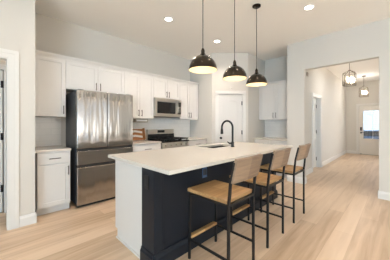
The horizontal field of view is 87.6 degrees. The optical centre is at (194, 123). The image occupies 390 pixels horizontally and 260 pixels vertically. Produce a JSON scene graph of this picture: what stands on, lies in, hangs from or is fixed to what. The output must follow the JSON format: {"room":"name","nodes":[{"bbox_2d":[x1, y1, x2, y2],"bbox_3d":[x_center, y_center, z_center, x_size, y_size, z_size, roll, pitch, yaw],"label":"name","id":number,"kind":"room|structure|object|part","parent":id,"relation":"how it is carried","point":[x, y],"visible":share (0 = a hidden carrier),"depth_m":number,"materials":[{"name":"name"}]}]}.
{"room":"kitchen","nodes":[
{"label":"kitchen","id":0,"kind":"room"},
{"bbox_2d":[0,60,5,210],"bbox_3d":[-3.221,-0.250,2.203,2.000,3.060,0.770,0,0,-45],"label":"wall","id":1,"kind":"structure","parent":0,"point":[1,61],"depth_m":3.00,"materials":[{"name":"grey paint"}]},
{"bbox_2d":[0,70,3,212],"bbox_3d":[-3.057,0.249,2.653,0.819,2.038,0.056,0,0,-45],"label":"door","id":2,"kind":"structure","parent":1,"relation":"in","point":[1,81],"depth_m":2.92,"materials":[{"name":"paint"}]},
{"bbox_2d":[0,0,34,215],"bbox_3d":[-3.970,-0.250,1.283,4.600,3.060,0.770,0,0,-45],"label":"wall","id":3,"kind":"structure","parent":0,"point":[17,17],"depth_m":2.56,"materials":[{"name":"grey paint"}]},
{"bbox_2d":[0,48,18,229],"bbox_3d":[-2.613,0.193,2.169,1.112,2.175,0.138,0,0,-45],"label":"trim","id":4,"kind":"structure","parent":3,"relation":"attached to","point":[11,57],"depth_m":2.48,"materials":[{"name":"paint"}]},
{"bbox_2d":[19,212,36,226],"bbox_3d":[-2.169,1.214,2.636,0.170,0.132,0.165,0,0,-45],"label":"baseboard","id":5,"kind":"structure","parent":3,"relation":"attached to","point":[28,219],"depth_m":2.58,"materials":[{"name":"paint"}]},
{"bbox_2d":[35,13,189,146],"bbox_3d":[-0.884,-0.250,4.999,5.260,3.060,0.120,0,0,-45],"label":"wall","id":6,"kind":"structure","parent":0,"point":[52,35],"depth_m":3.95,"materials":[{"name":"grey paint"}]},
{"bbox_2d":[35,117,60,146],"bbox_3d":[-2.454,0.124,3.333,0.440,0.478,0.008,0,0,-45],"label":"tile backsplash","id":7,"kind":"structure","parent":6,"relation":"attached to","point":[47,129],"depth_m":3.35,"materials":[{"name":"white tile"}]},
{"bbox_2d":[35,55,65,116],"bbox_3d":[-2.313,-0.568,3.218,0.400,0.905,0.378,0,0,-45],"label":"upper cabinet","id":8,"kind":"object","parent":6,"relation":"attached to","point":[50,73],"visible":0.88,"depth_m":3.12,"materials":[{"name":"white paint"}]},
{"bbox_2d":[66,60,123,93],"bbox_3d":[-1.823,-0.792,3.708,0.985,0.455,0.378,0,0,-45],"label":"upper cabinet","id":9,"kind":"object","parent":6,"relation":"attached to","point":[78,75],"visible":0.85,"depth_m":3.55,"materials":[{"name":"white paint"}]},
{"bbox_3d":[-1.898,-0.792,3.434,0.488,0.450,0.020,0,0,-45],"label":"door","id":10,"kind":"part","parent":9,"relation":"part of","materials":[{"name":"white paint"}]},
{"bbox_3d":[-1.549,-0.792,3.782,0.488,0.450,0.020,0,0,-45],"label":"door","id":11,"kind":"part","parent":9,"relation":"part of","materials":[{"name":"white paint"}]},
{"bbox_2d":[35,49,198,85],"bbox_3d":[-1.126,-1.051,4.181,3.440,0.062,0.054,0,0,-45],"label":"trim","id":12,"kind":"structure","parent":9,"relation":"attached to","point":[37,52],"depth_m":3.67,"materials":[{"name":"white paint"}]},
{"bbox_2d":[124,72,153,118],"bbox_3d":[-1.240,-0.568,4.291,0.665,0.905,0.378,0,0,-45],"label":"upper cabinet","id":13,"kind":"object","parent":6,"relation":"attached to","point":[141,87],"visible":0.82,"depth_m":4.21,"materials":[{"name":"white paint"}]},
{"bbox_3d":[-1.258,-0.568,4.074,0.328,0.900,0.020,0,0,-45],"label":"door","id":14,"kind":"part","parent":13,"relation":"part of","materials":[{"name":"white paint"}]},
{"bbox_2d":[133,119,147,121],"bbox_3d":[-1.198,-0.073,4.401,0.290,0.077,0.203,0,0,-45],"label":"appliance box","id":15,"kind":"object","parent":13,"relation":"attached to","point":[134,120],"visible":0.73,"depth_m":4.31,"materials":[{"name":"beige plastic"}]},
{"bbox_3d":[-1.023,-0.568,4.309,0.328,0.900,0.020,0,0,-45],"label":"door","id":16,"kind":"part","parent":13,"relation":"part of","materials":[{"name":"white paint"}]},
{"bbox_2d":[133,119,189,140],"bbox_3d":[-0.871,0.124,4.916,2.060,0.478,0.008,0,0,-45],"label":"tile backsplash","id":17,"kind":"structure","parent":6,"relation":"attached to","point":[181,128],"depth_m":5.12,"materials":[{"name":"white tile"}]},
{"bbox_2d":[154,77,179,99],"bbox_3d":[-0.740,-0.801,4.791,0.750,0.438,0.378,0,0,-45],"label":"upper cabinet","id":18,"kind":"object","parent":6,"relation":"attached to","point":[163,88],"visible":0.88,"depth_m":4.67,"materials":[{"name":"white paint"}]},
{"bbox_3d":[-0.772,-0.801,4.559,0.370,0.433,0.020,0,0,-45],"label":"door","id":19,"kind":"part","parent":18,"relation":"part of","materials":[{"name":"white paint"}]},
{"bbox_2d":[154,97,180,117],"bbox_3d":[-0.715,-0.366,4.766,0.746,0.423,0.449,0,0,-45],"label":"microwave","id":20,"kind":"object","parent":18,"relation":"attached to","point":[163,107],"visible":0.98,"depth_m":4.62,"materials":[{"name":"silver metal"}]},
{"bbox_3d":[-0.507,-0.801,4.824,0.370,0.433,0.020,0,0,-45],"label":"door","id":21,"kind":"part","parent":18,"relation":"part of","materials":[{"name":"white paint"}]},
{"bbox_2d":[171,82,197,119],"bbox_3d":[-0.248,-0.568,5.283,0.640,0.905,0.378,0,0,-45],"label":"upper cabinet","id":22,"kind":"object","parent":6,"relation":"attached to","point":[188,92],"visible":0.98,"depth_m":5.17,"materials":[{"name":"white paint"}]},
{"bbox_3d":[-0.262,-0.568,5.070,0.315,0.900,0.020,0,0,-45],"label":"door","id":23,"kind":"part","parent":22,"relation":"part of","materials":[{"name":"white paint"}]},
{"bbox_3d":[-0.035,-0.568,5.296,0.315,0.900,0.020,0,0,-45],"label":"door","id":24,"kind":"part","parent":22,"relation":"part of","materials":[{"name":"white paint"}]},
{"bbox_2d":[0,153,389,259],"bbox_3d":[2.998,1.330,1.881,15.500,0.100,10.020,0,0,-45],"label":"floor","id":25,"kind":"structure","parent":0,"point":[344,218],"depth_m":2.42,"materials":[{"name":"brown wood"}]},
{"bbox_2d":[35,150,69,215],"bbox_3d":[-2.212,0.838,3.117,0.400,0.885,0.663,0,0,-45],"label":"base cabinet","id":26,"kind":"object","parent":25,"relation":"on","point":[52,169],"visible":0.98,"depth_m":2.90,"materials":[{"name":"white paint"}]},
{"bbox_2d":[35,145,70,152],"bbox_3d":[-2.233,0.378,3.117,0.440,0.030,0.635,0,0,-45],"label":"countertop","id":27,"kind":"structure","parent":26,"relation":"on","point":[41,149],"depth_m":3.02,"materials":[{"name":"stone"}]},
{"bbox_3d":[-2.012,0.488,2.917,0.383,0.148,0.020,0,0,-45],"label":"drawer","id":28,"kind":"part","parent":26,"relation":"part of","materials":[{"name":"white paint"}]},
{"bbox_3d":[-2.012,0.872,2.917,0.383,0.588,0.020,0,0,-45],"label":"door","id":29,"kind":"part","parent":26,"relation":"part of","materials":[{"name":"white paint"}]},
{"bbox_2d":[66,89,132,207],"bbox_3d":[-1.684,0.374,3.605,0.907,1.812,0.680,0,0,-45],"label":"refrigerator","id":30,"kind":"object","parent":25,"relation":"on","point":[99,125],"visible":0.76,"depth_m":3.27,"materials":[{"name":"grey metal"}]},
{"bbox_3d":[-1.631,-0.072,3.230,0.450,0.895,0.075,0,0,-45],"label":"door","id":31,"kind":"part","parent":30,"relation":"part of","materials":[{"name":"silver metal"}]},
{"bbox_3d":[-1.469,0.645,3.390,0.899,0.034,0.028,0,0,-45],"label":"pocket handle","id":32,"kind":"part","parent":30,"relation":"part of","materials":[{"name":"black plastic"}]},
{"bbox_3d":[-1.470,0.950,3.391,0.907,0.570,0.075,0,0,-45],"label":"drawer","id":33,"kind":"part","parent":30,"relation":"part of","materials":[{"name":"silver metal"}]},
{"bbox_3d":[-1.469,0.395,3.390,0.899,0.034,0.028,0,0,-45],"label":"pocket handle","id":34,"kind":"part","parent":30,"relation":"part of","materials":[{"name":"black plastic"}]},
{"bbox_3d":[-1.470,0.520,3.391,0.907,0.210,0.075,0,0,-45],"label":"drawer","id":35,"kind":"part","parent":30,"relation":"part of","materials":[{"name":"silver metal"}]},
{"bbox_3d":[-1.309,-0.072,3.553,0.450,0.895,0.075,0,0,-45],"label":"door","id":36,"kind":"part","parent":30,"relation":"part of","materials":[{"name":"silver metal"}]},
{"bbox_2d":[132,143,160,151],"bbox_3d":[-1.132,0.838,4.187,0.650,0.885,0.648,0,0,-45],"label":"base cabinet","id":37,"kind":"object","parent":25,"relation":"on","point":[145,147],"visible":0.15,"depth_m":3.97,"materials":[{"name":"white paint"}]},
{"bbox_2d":[133,140,160,144],"bbox_3d":[-1.148,0.378,4.201,0.653,0.030,0.635,0,0,-45],"label":"countertop","id":38,"kind":"structure","parent":37,"relation":"on","point":[137,142],"depth_m":4.07,"materials":[{"name":"stone"}]},
{"bbox_2d":[133,128,145,139],"bbox_3d":[-1.282,0.222,4.397,0.425,0.265,0.128,0,0,-45],"label":"serving board","id":39,"kind":"object","parent":38,"relation":"on","point":[138,134],"visible":0.7,"depth_m":4.46,"materials":[{"name":"brown wood"}]},
{"bbox_2d":[146,129,188,148],"bbox_3d":[-0.606,0.703,4.664,0.750,1.155,0.687,0,0,-45],"label":"gas range","id":40,"kind":"object","parent":25,"relation":"on","point":[166,136],"visible":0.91,"depth_m":4.63,"materials":[{"name":"silver metal"}]},
{"bbox_3d":[-0.798,0.298,4.857,0.750,0.127,0.013,0,0,-45],"label":"vent panel","id":41,"kind":"part","parent":40,"relation":"part of","materials":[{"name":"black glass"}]},
{"bbox_2d":[151,139,188,142],"bbox_3d":[-0.600,0.377,4.658,0.750,0.030,0.564,0,0,-45],"label":"cooktop","id":42,"kind":"object","parent":40,"relation":"in","point":[165,140],"depth_m":4.47,"materials":[{"name":"black metal"}]},
{"bbox_3d":[-0.424,0.451,4.483,0.750,0.118,0.060,0,0,-45],"label":"control panel","id":43,"kind":"part","parent":40,"relation":"part of","materials":[{"name":"silver metal"}]},
{"bbox_2d":[115,152,277,259],"bbox_3d":[0.254,0.837,2.933,2.541,0.886,0.811,0,0,-45],"label":"kitchen island","id":44,"kind":"object","parent":25,"relation":"on","point":[151,207],"visible":0.72,"depth_m":2.03,"materials":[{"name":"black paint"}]},
{"bbox_3d":[-0.695,1.271,2.110,0.014,0.018,0.543,0,0,-45],"label":"shoe molding","id":45,"kind":"part","parent":44,"relation":"part of","materials":[{"name":"white paint"}]},
{"bbox_3d":[-0.696,0.837,2.141,0.030,0.886,0.588,0,0,-45],"label":"panel","id":46,"kind":"part","parent":44,"relation":"part of","materials":[{"name":"white paint"}]},
{"bbox_2d":[144,175,148,189],"bbox_3d":[-0.439,0.530,1.851,0.006,0.124,0.072,0,0,-45],"label":"outlet plate","id":47,"kind":"object","parent":44,"relation":"attached to","point":[146,177],"depth_m":1.85,"materials":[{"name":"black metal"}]},
{"bbox_3d":[-0.393,0.837,1.883,0.106,0.886,0.205,0,0,-45],"label":"corner post","id":48,"kind":"part","parent":44,"relation":"part of","materials":[{"name":"blue paint"}]},
{"bbox_2d":[108,141,292,174],"bbox_3d":[0.306,0.377,2.887,2.585,0.033,1.160,0,0,-45],"label":"island countertop","id":49,"kind":"structure","parent":44,"relation":"on","point":[169,161],"depth_m":2.33,"materials":[{"name":"stone"}]},
{"bbox_2d":[220,120,234,146],"bbox_3d":[0.500,0.147,3.247,0.111,0.425,0.264,0,0,-45],"label":"kitchen faucet","id":50,"kind":"object","parent":49,"relation":"on","point":[229,121],"visible":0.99,"depth_m":3.18,"materials":[{"name":"black metal"}]},
{"bbox_3d":[0.462,1.212,2.725,2.541,0.135,0.223,0,0,-45],"label":"baseboard","id":51,"kind":"part","parent":44,"relation":"part of","materials":[{"name":"blue paint"}]},
{"bbox_3d":[0.513,0.837,2.674,2.293,0.886,0.018,0,0,-45],"label":"seating panel","id":52,"kind":"part","parent":44,"relation":"part of","materials":[{"name":"blue paint"}]},
{"bbox_2d":[189,139,205,145],"bbox_3d":[-0.135,0.838,5.184,0.630,0.885,0.648,0,0,-45],"label":"base cabinet","id":53,"kind":"object","parent":25,"relation":"on","point":[194,142],"visible":0.21,"depth_m":4.97,"materials":[{"name":"white paint"}]},
{"bbox_2d":[185,137,206,140],"bbox_3d":[-0.147,0.378,5.202,0.646,0.030,0.635,0,0,-45],"label":"countertop","id":54,"kind":"structure","parent":53,"relation":"on","point":[189,138],"depth_m":5.09,"materials":[{"name":"stone"}]},
{"bbox_2d":[188,154,262,259],"bbox_3d":[0.275,0.775,1.889,0.417,1.010,0.574,0,0,-45],"label":"bar stool","id":55,"kind":"object","parent":25,"relation":"on","point":[243,169],"visible":1,"depth_m":1.82,"materials":[{"name":"brown wood"}]},
{"bbox_3d":[-0.050,0.964,1.937,0.025,0.632,0.025,0,0,-45],"label":"leg","id":56,"kind":"part","parent":55,"relation":"part of","materials":[{"name":"black metal"}]},
{"bbox_3d":[0.227,0.964,2.214,0.025,0.632,0.025,0,0,-45],"label":"leg","id":57,"kind":"part","parent":55,"relation":"part of","materials":[{"name":"black metal"}]},
{"bbox_3d":[0.234,0.628,1.930,0.408,0.032,0.460,0,0,-45],"label":"seat","id":58,"kind":"part","parent":55,"relation":"part of","materials":[{"name":"brown wood"}]},
{"bbox_3d":[0.247,0.655,1.916,0.408,0.020,0.466,0,0,-45],"label":"seat frame","id":59,"kind":"part","parent":55,"relation":"part of","materials":[{"name":"black metal"}]},
{"bbox_3d":[0.287,0.789,1.600,0.025,0.982,0.078,0,0,-45],"label":"leg","id":60,"kind":"part","parent":55,"relation":"part of","materials":[{"name":"black metal"}]},
{"bbox_3d":[0.448,0.370,1.716,0.406,0.201,0.084,0,0,-45],"label":"backrest","id":61,"kind":"part","parent":55,"relation":"part of","materials":[{"name":"brown wood"}]},
{"bbox_3d":[0.564,0.789,1.877,0.025,0.982,0.078,0,0,-45],"label":"leg","id":62,"kind":"part","parent":55,"relation":"part of","materials":[{"name":"black metal"}]},
{"bbox_2d":[230,148,290,247],"bbox_3d":[0.759,0.775,2.374,0.417,1.010,0.574,0,0,-45],"label":"bar stool","id":63,"kind":"object","parent":25,"relation":"on","point":[279,158],"visible":0.82,"depth_m":2.24,"materials":[{"name":"brown wood"}]},
{"bbox_3d":[0.434,0.964,2.421,0.025,0.632,0.025,0,0,-45],"label":"leg","id":64,"kind":"part","parent":63,"relation":"part of","materials":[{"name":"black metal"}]},
{"bbox_3d":[0.711,0.964,2.698,0.025,0.632,0.025,0,0,-45],"label":"leg","id":65,"kind":"part","parent":63,"relation":"part of","materials":[{"name":"black metal"}]},
{"bbox_3d":[0.732,0.655,2.401,0.408,0.020,0.466,0,0,-45],"label":"seat frame","id":66,"kind":"part","parent":63,"relation":"part of","materials":[{"name":"black metal"}]},
{"bbox_3d":[0.718,0.628,2.414,0.408,0.032,0.460,0,0,-45],"label":"seat","id":67,"kind":"part","parent":63,"relation":"part of","materials":[{"name":"brown wood"}]},
{"bbox_3d":[0.771,0.789,2.084,0.025,0.982,0.078,0,0,-45],"label":"leg","id":68,"kind":"part","parent":63,"relation":"part of","materials":[{"name":"black metal"}]},
{"bbox_3d":[0.932,0.370,2.200,0.406,0.201,0.084,0,0,-45],"label":"backrest","id":69,"kind":"part","parent":63,"relation":"part of","materials":[{"name":"brown wood"}]},
{"bbox_3d":[1.048,0.789,2.361,0.025,0.982,0.078,0,0,-45],"label":"leg","id":70,"kind":"part","parent":63,"relation":"part of","materials":[{"name":"black metal"}]},
{"bbox_2d":[254,139,286,177],"bbox_3d":[2.036,0.838,5.185,0.850,0.885,0.638,0,0,45],"label":"base cabinet","id":71,"kind":"object","parent":25,"relation":"on","point":[255,140],"visible":0.1,"depth_m":4.93,"materials":[{"name":"white paint"}]},
{"bbox_3d":[1.694,0.488,5.144,0.408,0.148,0.020,0,0,45],"label":"drawer","id":72,"kind":"part","parent":71,"relation":"part of","materials":[{"name":"white paint"}]},
{"bbox_2d":[254,137,286,140],"bbox_3d":[2.052,0.378,5.196,0.630,0.030,0.875,0,0,-45],"label":"countertop","id":73,"kind":"structure","parent":71,"relation":"on","point":[260,138],"depth_m":5.09,"materials":[{"name":"stone"}]},
{"bbox_3d":[1.994,0.488,4.843,0.408,0.148,0.020,0,0,45],"label":"drawer","id":74,"kind":"part","parent":71,"relation":"part of","materials":[{"name":"white paint"}]},
{"bbox_2d":[260,143,310,222],"bbox_3d":[1.286,0.775,2.900,0.417,1.010,0.574,0,0,-45],"label":"bar stool","id":75,"kind":"object","parent":25,"relation":"on","point":[302,152],"visible":0.9,"depth_m":2.80,"materials":[{"name":"brown wood"}]},
{"bbox_3d":[0.961,0.964,2.948,0.025,0.632,0.025,0,0,-45],"label":"leg","id":76,"kind":"part","parent":75,"relation":"part of","materials":[{"name":"black metal"}]},
{"bbox_3d":[1.238,0.964,3.225,0.025,0.632,0.025,0,0,-45],"label":"leg","id":77,"kind":"part","parent":75,"relation":"part of","materials":[{"name":"black metal"}]},
{"bbox_3d":[1.245,0.628,2.941,0.408,0.032,0.460,0,0,-45],"label":"seat","id":78,"kind":"part","parent":75,"relation":"part of","materials":[{"name":"brown wood"}]},
{"bbox_3d":[1.259,0.655,2.927,0.408,0.020,0.466,0,0,-45],"label":"seat frame","id":79,"kind":"part","parent":75,"relation":"part of","materials":[{"name":"black metal"}]},
{"bbox_3d":[1.298,0.789,2.611,0.025,0.982,0.078,0,0,-45],"label":"leg","id":80,"kind":"part","parent":75,"relation":"part of","materials":[{"name":"black metal"}]},
{"bbox_3d":[1.459,0.370,2.727,0.406,0.201,0.084,0,0,-45],"label":"backrest","id":81,"kind":"part","parent":75,"relation":"part of","materials":[{"name":"brown wood"}]},
{"bbox_3d":[1.575,0.789,2.888,0.025,0.982,0.078,0,0,-45],"label":"leg","id":82,"kind":"part","parent":75,"relation":"part of","materials":[{"name":"black metal"}]},
{"bbox_2d":[190,53,211,143],"bbox_3d":[0.177,-0.250,5.409,0.100,3.060,0.800,0,0,-45],"label":"wall","id":83,"kind":"structure","parent":0,"point":[202,127],"depth_m":5.29,"materials":[{"name":"grey paint"}]},
{"bbox_2d":[35,0,389,83],"bbox_3d":[2.998,-1.840,1.881,15.500,0.120,10.020,0,0,-45],"label":"ceiling","id":84,"kind":"structure","parent":0,"point":[196,24],"depth_m":3.50,"materials":[{"name":"white paint"}]},
{"bbox_2d":[164,17,172,21],"bbox_3d":[-0.449,-1.777,3.454,0.164,0.006,0.164,0,0,-45],"label":"recessed light","id":85,"kind":"object","parent":84,"relation":"in","point":[168,19],"visible":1,"depth_m":3.46,"materials":[{"name":"white plastic"}]},
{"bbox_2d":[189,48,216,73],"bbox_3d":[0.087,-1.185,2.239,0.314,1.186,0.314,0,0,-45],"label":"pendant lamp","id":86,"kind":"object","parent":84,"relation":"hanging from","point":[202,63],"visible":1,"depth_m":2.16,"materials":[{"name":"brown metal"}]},
{"bbox_2d":[222,0,246,80],"bbox_3d":[0.516,-1.185,2.652,0.314,1.186,0.314,0,0,-45],"label":"pendant lamp","id":87,"kind":"object","parent":84,"relation":"hanging from","point":[234,72],"visible":1,"depth_m":2.60,"materials":[{"name":"brown metal"}]},
{"bbox_3d":[0.516,-1.296,2.652,0.008,0.928,0.008,0,0,-45],"label":"stem","id":88,"kind":"part","parent":87,"relation":"part of","materials":[{"name":"black metal"}]},
{"bbox_3d":[0.516,-0.674,2.652,0.314,0.165,0.314,0,0,-45],"label":"lamp shade","id":89,"kind":"part","parent":87,"relation":"part of","materials":[{"name":"brown metal"}]},
{"bbox_2d":[246,3,267,86],"bbox_3d":[0.926,-1.185,3.062,0.314,1.186,0.314,0,0,-45],"label":"pendant lamp","id":90,"kind":"object","parent":84,"relation":"hanging from","point":[257,79],"visible":1,"depth_m":3.02,"materials":[{"name":"brown metal"}]},
{"bbox_3d":[0.926,-1.296,3.062,0.008,0.928,0.008,0,0,-45],"label":"stem","id":91,"kind":"part","parent":90,"relation":"part of","materials":[{"name":"black metal"}]},
{"bbox_3d":[0.926,-0.674,3.062,0.314,0.165,0.314,0,0,-45],"label":"lamp shade","id":92,"kind":"part","parent":90,"relation":"part of","materials":[{"name":"brown metal"}]},
{"bbox_2d":[303,4,314,10],"bbox_3d":[1.739,-1.777,3.105,0.164,0.006,0.164,0,0,-45],"label":"recessed light","id":93,"kind":"object","parent":84,"relation":"in","point":[310,6],"visible":1,"depth_m":3.10,"materials":[{"name":"white plastic"}]},
{"bbox_2d":[342,63,355,86],"bbox_3d":[4.052,-1.392,5.339,0.260,0.774,0.260,0,0,-45],"label":"lantern pendant","id":94,"kind":"object","parent":84,"relation":"hanging from","point":[349,70],"visible":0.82,"depth_m":5.33,"materials":[{"name":"brown metal"}]},
{"bbox_2d":[346,71,352,83],"bbox_3d":[4.052,-1.225,5.339,0.125,0.330,0.125,0,0,-45],"label":"bulb","id":95,"kind":"object","parent":94,"relation":"on","point":[351,77],"depth_m":5.33,"materials":[{"name":"white glass"}]},
{"bbox_2d":[360,76,368,96],"bbox_3d":[6.251,-1.392,7.538,0.260,0.774,0.260,0,0,-45],"label":"lantern pendant","id":96,"kind":"object","parent":84,"relation":"hanging from","point":[361,76],"visible":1,"depth_m":7.53,"materials":[{"name":"brown metal"}]},
{"bbox_2d":[212,53,247,143],"bbox_3d":[0.877,-0.250,5.141,0.905,3.060,0.100,0,0,0],"label":"wall","id":97,"kind":"structure","parent":0,"point":[223,61],"depth_m":5.09,"materials":[{"name":"grey paint"}]},
{"bbox_2d":[219,94,241,142],"bbox_3d":[0.897,0.263,5.102,0.602,2.011,0.093,0,0,0],"label":"door","id":98,"kind":"structure","parent":97,"relation":"in","point":[230,105],"depth_m":5.11,"materials":[{"name":"white paint"}]},
{"bbox_2d":[215,91,245,142],"bbox_3d":[0.891,0.225,5.132,0.760,2.110,0.118,0,0,0],"label":"trim","id":99,"kind":"structure","parent":97,"relation":"attached to","point":[217,93],"depth_m":5.08,"materials":[{"name":"paint"}]},
{"bbox_2d":[248,53,264,142],"bbox_3d":[1.647,-0.250,5.480,1.000,3.060,0.100,0,0,-45],"label":"wall","id":100,"kind":"structure","parent":0,"point":[256,127],"depth_m":5.32,"materials":[{"name":"grey paint"}]},
{"bbox_2d":[265,56,286,81],"bbox_3d":[1.805,-0.250,5.959,0.100,3.060,2.325,0,0,-45],"label":"wall","id":101,"kind":"structure","parent":0,"point":[275,69],"depth_m":5.49,"materials":[{"name":"grey paint"}]},
{"bbox_2d":[259,82,286,119],"bbox_3d":[2.138,-0.568,5.288,0.865,0.905,0.378,0,0,45],"label":"upper cabinet","id":102,"kind":"object","parent":101,"relation":"attached to","point":[272,98],"visible":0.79,"depth_m":5.21,"materials":[{"name":"white paint"}]},
{"bbox_3d":[1.885,-0.568,5.341,0.428,0.900,0.020,0,0,45],"label":"door","id":103,"kind":"part","parent":102,"relation":"part of","materials":[{"name":"white paint"}]},
{"bbox_2d":[267,79,286,84],"bbox_3d":[2.026,-1.051,5.176,0.054,0.062,0.865,0,0,-45],"label":"trim","id":104,"kind":"structure","parent":102,"relation":"attached to","point":[280,81],"depth_m":5.13,"materials":[{"name":"white paint"}]},
{"bbox_3d":[2.191,-0.568,5.035,0.428,0.900,0.020,0,0,45],"label":"door","id":105,"kind":"part","parent":102,"relation":"part of","materials":[{"name":"white paint"}]},
{"bbox_2d":[265,120,286,137],"bbox_3d":[2.264,0.124,5.418,0.860,0.478,0.008,0,0,45],"label":"tile backsplash","id":106,"kind":"structure","parent":101,"relation":"attached to","point":[273,128],"depth_m":5.48,"materials":[{"name":"white tile"}]},
{"bbox_2d":[287,43,345,175],"bbox_3d":[4.368,-0.250,6.776,6.340,3.060,0.145,0,0,-45],"label":"wall","id":107,"kind":"structure","parent":0,"point":[320,81],"depth_m":6.25,"materials":[{"name":"grey paint"}]},
{"bbox_2d":[313,98,316,167],"bbox_3d":[3.365,0.264,5.802,0.728,2.008,0.093,0,0,-45],"label":"door","id":108,"kind":"structure","parent":107,"relation":"in","point":[314,100],"depth_m":5.94,"materials":[{"name":"paint"}]},
{"bbox_2d":[312,92,321,171],"bbox_3d":[3.385,0.220,5.779,0.920,2.120,0.163,0,0,-45],"label":"trim","id":109,"kind":"structure","parent":107,"relation":"attached to","point":[317,97],"depth_m":6.03,"materials":[{"name":"paint"}]},
{"bbox_2d":[306,150,355,175],"bbox_3d":[4.985,1.214,6.244,6.220,0.132,1.480,0,0,-45],"label":"baseboard","id":110,"kind":"structure","parent":107,"relation":"attached to","point":[308,171],"depth_m":7.04,"materials":[{"name":"paint"}]},
{"bbox_2d":[294,18,389,192],"bbox_3d":[4.812,-0.250,1.934,0.120,3.060,7.330,0,0,-45],"label":"wall","id":111,"kind":"structure","parent":0,"point":[369,41],"depth_m":3.79,"materials":[{"name":"grey paint"}]},
{"bbox_2d":[287,175,389,200],"bbox_3d":[4.755,1.214,1.980,0.135,0.132,7.475,0,0,-45],"label":"baseboard","id":112,"kind":"structure","parent":111,"relation":"attached to","point":[381,195],"depth_m":4.34,"materials":[{"name":"paint"}]},
{"bbox_2d":[346,80,378,150],"bbox_3d":[7.221,-0.250,8.512,0.150,3.060,1.725,0,0,-45],"label":"wall","id":113,"kind":"structure","parent":0,"point":[353,93],"depth_m":8.76,"materials":[{"name":"grey paint"}]},
{"bbox_2d":[356,103,378,153],"bbox_3d":[7.287,0.212,8.327,0.018,2.135,1.080,0,0,-45],"label":"trim","id":114,"kind":"structure","parent":113,"relation":"attached to","point":[366,104],"depth_m":8.68,"materials":[{"name":"paint"}]},
{"bbox_2d":[359,105,378,155],"bbox_3d":[7.330,0.258,8.370,0.196,2.045,0.910,0,0,-45],"label":"door","id":115,"kind":"structure","parent":113,"relation":"in","point":[366,146],"depth_m":8.50,"materials":[{"name":"paint"}]},
{"bbox_2d":[363,110,378,130],"bbox_3d":[20.365,-1.570,22.062,6.800,6.600,12.800,0,0,-45],"label":"sky","id":116,"kind":"structure","parent":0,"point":[370,118],"depth_m":20.47,"materials":[{"name":"white"}]},
{"label":"outside","id":117,"kind":"structure","parent":0,"visible":0},
{"bbox_3d":[18.102,1.805,18.102,28.800,0.150,28.000,0,0,-45],"label":"ground","id":118,"kind":"structure","parent":117,"visible":0},
{"bbox_2d":[363,130,378,138],"bbox_3d":[13.092,1.071,14.485,1.820,1.319,4.514,0,0,-45],"label":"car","id":119,"kind":"object","parent":118,"relation":"on","point":[368,134],"visible":0.06,"depth_m":14.12,"materials":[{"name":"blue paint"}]}
]}

